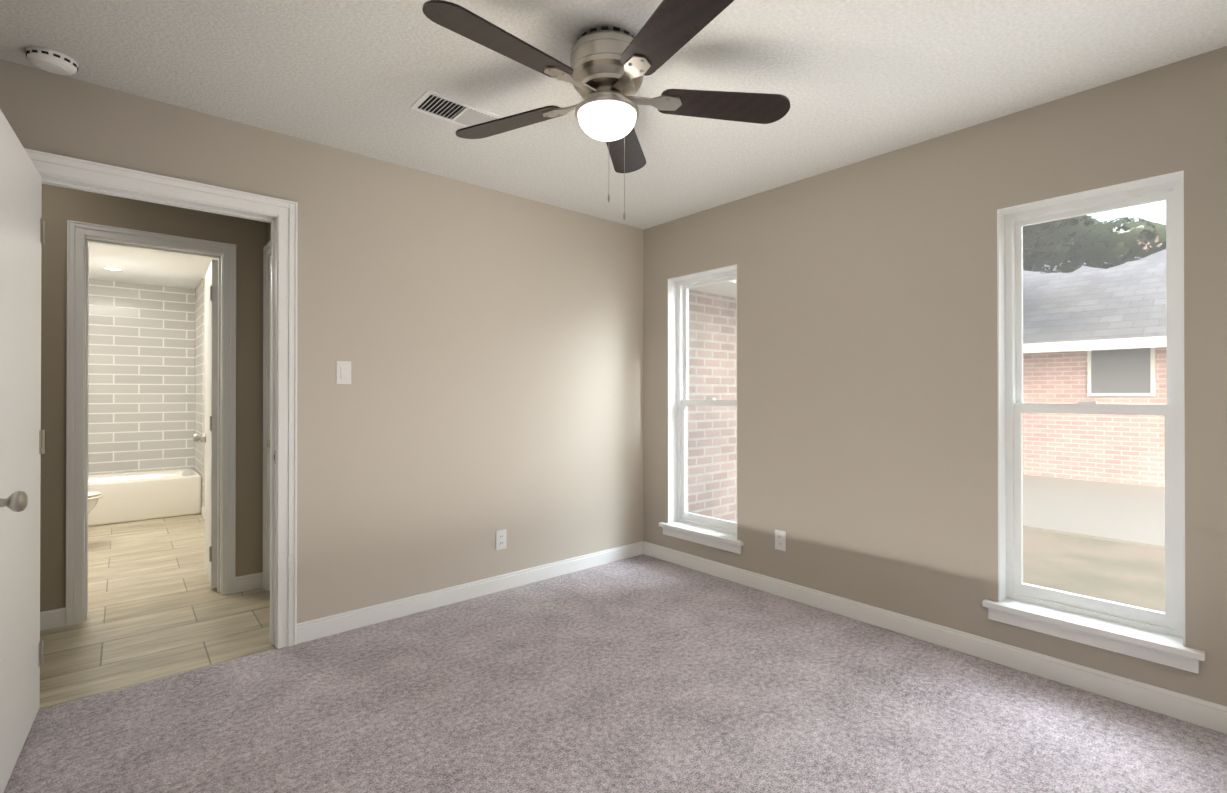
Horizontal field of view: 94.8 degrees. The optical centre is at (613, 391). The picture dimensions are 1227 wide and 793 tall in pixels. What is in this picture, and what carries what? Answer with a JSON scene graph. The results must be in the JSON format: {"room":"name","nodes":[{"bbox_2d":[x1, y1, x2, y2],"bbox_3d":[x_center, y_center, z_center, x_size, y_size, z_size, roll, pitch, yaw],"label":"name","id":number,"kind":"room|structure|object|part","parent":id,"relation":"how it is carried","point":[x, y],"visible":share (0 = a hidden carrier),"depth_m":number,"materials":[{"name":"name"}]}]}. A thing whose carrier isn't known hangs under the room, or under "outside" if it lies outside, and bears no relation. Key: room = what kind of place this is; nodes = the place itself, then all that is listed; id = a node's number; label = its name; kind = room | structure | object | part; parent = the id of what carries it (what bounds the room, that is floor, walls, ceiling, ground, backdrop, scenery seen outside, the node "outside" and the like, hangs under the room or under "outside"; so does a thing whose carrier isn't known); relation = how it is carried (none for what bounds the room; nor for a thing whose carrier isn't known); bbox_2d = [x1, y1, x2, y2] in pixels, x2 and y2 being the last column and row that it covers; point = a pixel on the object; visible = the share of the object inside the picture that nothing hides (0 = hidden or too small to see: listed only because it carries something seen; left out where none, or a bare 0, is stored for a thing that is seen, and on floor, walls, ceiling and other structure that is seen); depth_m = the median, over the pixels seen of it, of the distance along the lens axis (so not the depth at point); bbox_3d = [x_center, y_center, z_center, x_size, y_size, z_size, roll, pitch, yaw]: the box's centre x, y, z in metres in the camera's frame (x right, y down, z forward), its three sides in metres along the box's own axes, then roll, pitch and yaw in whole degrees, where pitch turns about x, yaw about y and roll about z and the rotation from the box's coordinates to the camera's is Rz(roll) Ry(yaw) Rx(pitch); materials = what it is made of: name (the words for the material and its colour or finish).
{"room":"empty bedroom","nodes":[
{"label":"empty bedroom","id":0,"kind":"room"},
{"bbox_2d":[88,279,194,474],"bbox_3d":[-5.256,0.012,5.801,1.530,2.448,0.120,0,0,-41],"label":"wall","id":1,"kind":"structure","parent":0,"point":[141,387],"depth_m":5.95,"materials":[{"name":"tile"}]},
{"bbox_2d":[40,184,265,611],"bbox_3d":[-3.216,0.000,2.725,2.870,2.448,0.120,0,0,-41],"label":"wall","id":2,"kind":"structure","parent":0,"point":[61,206],"depth_m":3.12,"materials":[{"name":"beige paint"}]},
{"bbox_2d":[40,607,65,630],"bbox_3d":[-3.557,1.175,2.335,1.850,0.095,0.014,0,0,-41],"label":"baseboard","id":3,"kind":"structure","parent":2,"relation":"attached to","point":[52,619],"depth_m":2.91,"materials":[{"name":"white wood"}]},
{"bbox_2d":[66,220,235,625],"bbox_3d":[-2.618,0.167,3.233,0.740,2.118,0.145,0,0,-41],"label":"door frame","id":4,"kind":"structure","parent":2,"relation":"attached to","point":[81,236],"depth_m":3.05,"materials":[{"name":"white wood"}]},
{"bbox_2d":[193,259,217,587],"bbox_3d":[-2.636,0.200,3.709,0.177,2.020,0.606,0,0,-41],"label":"bathroom door","id":5,"kind":"structure","parent":2,"relation":"in","point":[209,437],"depth_m":3.48,"materials":[{"name":"white wood"}]},
{"bbox_2d":[235,572,262,592],"bbox_3d":[-2.240,1.179,3.480,0.160,0.095,0.014,0,0,-41],"label":"baseboard","id":6,"kind":"structure","parent":2,"relation":"attached to","point":[248,582],"depth_m":3.47,"materials":[{"name":"white wood"}]},
{"bbox_2d":[89,242,216,288],"bbox_3d":[-4.055,-1.178,4.425,1.530,0.080,3.540,0,0,-41],"label":"ceiling","id":7,"kind":"structure","parent":0,"point":[149,267],"depth_m":5.13,"materials":[{"name":"white paint"}]},
{"bbox_2d":[102,267,123,270],"bbox_3d":[-4.641,-1.133,5.228,0.150,0.004,0.150,0,0,-41],"label":"recessed light","id":8,"kind":"object","parent":7,"relation":"in","point":[113,268],"visible":0.96,"depth_m":5.21,"materials":[{"name":"white plastic"}]},
{"bbox_2d":[39,513,275,709],"bbox_3d":[-4.072,1.254,3.705,2.870,0.052,4.830,0,0,-41],"label":"floor","id":9,"kind":"structure","parent":0,"point":[159,607],"depth_m":3.02,"materials":[{"name":"beige tile"}]},
{"bbox_2d":[88,491,102,512],"bbox_3d":[-4.340,0.838,4.196,0.802,0.783,0.420,0,0,-41],"label":"toilet","id":10,"kind":"object","parent":9,"relation":"on","point":[94,497],"visible":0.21,"depth_m":4.37,"materials":[{"name":"white ceramic"}]},
{"bbox_2d":[88,468,200,526],"bbox_3d":[-4.960,1.038,5.457,1.510,0.393,0.778,0,0,-41],"label":"bathtub","id":11,"kind":"object","parent":9,"relation":"on","point":[141,495],"visible":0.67,"depth_m":5.42,"materials":[{"name":"white ceramic"}]},
{"bbox_2d":[203,259,217,506],"bbox_3d":[-3.472,0.009,5.007,0.120,2.448,3.660,0,0,-41],"label":"wall","id":12,"kind":"structure","parent":0,"point":[204,408],"depth_m":5.58,"materials":[{"name":"beige paint"}]},
{"bbox_2d":[194,278,203,513],"bbox_3d":[-4.370,0.052,5.942,0.008,2.368,0.830,0,0,-41],"label":"wall tile","id":13,"kind":"structure","parent":12,"relation":"attached to","point":[199,371],"depth_m":5.85,"materials":[{"name":"beige tile"}]},
{"bbox_2d":[202,506,204,518],"bbox_3d":[-3.212,1.183,4.602,0.014,0.095,2.706,0,0,-41],"label":"baseboard","id":14,"kind":"structure","parent":12,"relation":"attached to","point":[203,511],"depth_m":5.48,"materials":[{"name":"white"}]},
{"bbox_2d":[266,222,270,243],"bbox_3d":[-1.834,0.002,3.231,0.120,2.448,0.930,0,0,-41],"label":"wall","id":15,"kind":"structure","parent":0,"point":[268,232],"depth_m":3.49,"materials":[{"name":"beige paint"}]},
{"bbox_2d":[0,59,642,623],"bbox_3d":[-1.108,-0.003,3.167,3.870,2.440,0.120,0,0,-41],"label":"wall","id":16,"kind":"structure","parent":0,"point":[488,343],"depth_m":3.14,"materials":[{"name":"beige paint"}]},
{"bbox_2d":[0,109,45,792],"bbox_3d":[-1.957,0.192,1.804,0.177,2.020,0.825,0,0,-41],"label":"bedroom door","id":17,"kind":"structure","parent":16,"relation":"in","point":[22,240],"depth_m":1.84,"materials":[{"name":"white wood"}]},
{"bbox_2d":[24,148,297,648],"bbox_3d":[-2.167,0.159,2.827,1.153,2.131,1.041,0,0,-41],"label":"door frame","id":18,"kind":"structure","parent":16,"relation":"attached to","point":[280,215],"depth_m":2.68,"materials":[{"name":"white wood"}]},
{"bbox_3d":[-1.614,0.316,2.686,0.002,0.064,0.036,0,0,-41],"label":"trim strike plate","id":19,"kind":"part","parent":18,"relation":"part of","materials":[{"name":"silver metal"}]},
{"bbox_2d":[336,361,350,383],"bbox_3d":[-1.366,-0.094,2.857,0.070,0.115,0.010,0,0,-41],"label":"light switch","id":20,"kind":"object","parent":16,"relation":"attached to","point":[343,372],"visible":1,"depth_m":2.85,"materials":[{"name":"white plastic"}]},
{"bbox_2d":[297,541,643,643],"bbox_3d":[-0.648,1.171,3.474,2.327,0.095,0.014,0,0,-41],"label":"baseboard","id":21,"kind":"structure","parent":16,"relation":"attached to","point":[310,630],"depth_m":3.23,"materials":[{"name":"white wood"}]},
{"bbox_2d":[496,529,506,549],"bbox_3d":[-0.685,0.908,3.446,0.070,0.115,0.008,0,0,-41],"label":"outlet","id":22,"kind":"object","parent":16,"relation":"attached to","point":[501,539],"visible":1,"depth_m":3.44,"materials":[{"name":"white plastic"}]},
{"bbox_2d":[0,0,1226,229],"bbox_3d":[-2.025,-1.283,3.083,5.370,0.120,8.470,0,0,-41],"label":"ceiling","id":23,"kind":"structure","parent":0,"point":[856,80],"depth_m":2.16,"materials":[{"name":"white paint"}]},
{"bbox_2d":[26,46,77,74],"bbox_3d":[-2.064,-1.208,2.075,0.137,0.038,0.137,0,0,-41],"label":"smoke detector","id":24,"kind":"object","parent":23,"relation":"attached to","point":[52,61],"visible":1,"depth_m":2.05,"materials":[{"name":"white plastic"}]},
{"bbox_2d":[410,90,502,126],"bbox_3d":[-0.677,-1.221,2.486,0.370,0.010,0.190,0,0,-41],"label":"ceiling vent","id":25,"kind":"object","parent":23,"relation":"in","point":[435,104],"visible":0.79,"depth_m":2.45,"materials":[{"name":"white plastic"}]},
{"bbox_2d":[422,0,789,219],"bbox_3d":[-0.050,-0.912,1.956,1.265,0.631,1.299,0,0,-41],"label":"ceiling fan","id":26,"kind":"object","parent":23,"relation":"hanging from","point":[606,72],"visible":1,"depth_m":1.90,"materials":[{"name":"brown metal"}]},
{"bbox_2d":[4,554,1226,792],"bbox_3d":[0.049,1.242,1.756,3.530,0.060,3.520,0,0,-41],"label":"floor carpet","id":27,"kind":"object","parent":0,"point":[642,674],"visible":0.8,"depth_m":2.11,"materials":[{"name":"grey carpet"}]},
{"bbox_2d":[643,46,1226,705],"bbox_3d":[1.503,-0.003,2.946,0.220,2.440,3.640,0,0,-41],"label":"wall","id":28,"kind":"structure","parent":0,"point":[867,412],"depth_m":2.78,"materials":[{"name":"beige paint"}]},
{"bbox_2d":[659,521,743,553],"bbox_3d":[0.614,0.990,3.846,0.149,0.084,0.710,0,0,-41],"label":"window sill","id":29,"kind":"structure","parent":28,"relation":"attached to","point":[709,537],"depth_m":3.79,"materials":[{"name":"white wood"}]},
{"bbox_2d":[668,264,736,534],"bbox_3d":[0.654,0.080,3.884,0.169,1.780,0.610,0,0,-41],"label":"window","id":30,"kind":"structure","parent":28,"relation":"in","point":[679,401],"depth_m":4.08,"materials":[{"name":"white plastic"}]},
{"bbox_2d":[775,529,785,550],"bbox_3d":[0.993,0.888,3.356,0.008,0.115,0.070,0,0,-41],"label":"outlet","id":31,"kind":"object","parent":28,"relation":"attached to","point":[780,540],"visible":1,"depth_m":3.35,"materials":[{"name":"white plastic"}]},
{"bbox_2d":[644,541,1226,733],"bbox_3d":[1.379,1.169,2.905,0.014,0.095,3.506,0,0,-41],"label":"baseboard","id":32,"kind":"structure","parent":28,"relation":"attached to","point":[1195,711],"depth_m":2.55,"materials":[{"name":"white wood"}]},
{"bbox_2d":[997,170,1185,646],"bbox_3d":[1.980,0.074,2.360,0.169,1.780,0.590,0,0,-41],"label":"window","id":33,"kind":"structure","parent":28,"relation":"in","point":[1012,221],"depth_m":2.38,"materials":[{"name":"white plastic"}]},
{"bbox_2d":[982,597,1204,673],"bbox_3d":[1.940,0.984,2.322,0.149,0.084,0.690,0,0,-41],"label":"window sill","id":34,"kind":"structure","parent":28,"relation":"attached to","point":[1156,647],"depth_m":2.26,"materials":[{"name":"white wood"}]},
{"label":"outside","id":35,"kind":"structure","parent":0,"visible":0},
{"bbox_2d":[1023,528,1164,611],"bbox_3d":[12.402,1.547,10.767,57.000,0.100,50.000,0,0,-41],"label":"ground","id":36,"kind":"structure","parent":35,"point":[1096,557],"depth_m":4.71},
{"bbox_2d":[688,280,736,521],"bbox_3d":[2.004,0.042,5.622,4.050,2.870,0.760,0,0,-41],"label":"brick wall","id":37,"kind":"structure","parent":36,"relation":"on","point":[693,439],"depth_m":4.82,"materials":[{"name":"red brick"}]},
{"bbox_2d":[1023,216,1115,264],"bbox_3d":[16.104,-2.665,22.980,8.853,8.420,8.930,0,0,-41],"label":"tree","id":38,"kind":"object","parent":36,"relation":"on","point":[1096,221],"depth_m":19.27,"materials":[{"name":"green plant"}]},
{"bbox_2d":[1023,475,1164,548],"bbox_3d":[14.288,1.433,-1.776,4.580,0.030,28.600,0,0,-41],"label":"driveway","id":39,"kind":"structure","parent":36,"relation":"on","point":[1127,516],"depth_m":6.91,"materials":[{"name":"grey concrete"}]},
{"bbox_2d":[1023,215,1165,273],"bbox_3d":[3.901,-1.648,10.156,10.231,6.285,10.096,0,0,-41],"label":"tree","id":40,"kind":"object","parent":36,"relation":"on","point":[1110,261],"depth_m":8.53,"materials":[{"name":"green plant"}]},
{"bbox_2d":[1023,221,1166,486],"bbox_3d":[11.082,-1.082,12.279,9.920,5.170,28.900,0,0,-41],"label":"neighbouring house","id":41,"kind":"structure","parent":36,"relation":"on","point":[1061,367],"depth_m":9.37,"materials":[{"name":"red brick"}]}
]}

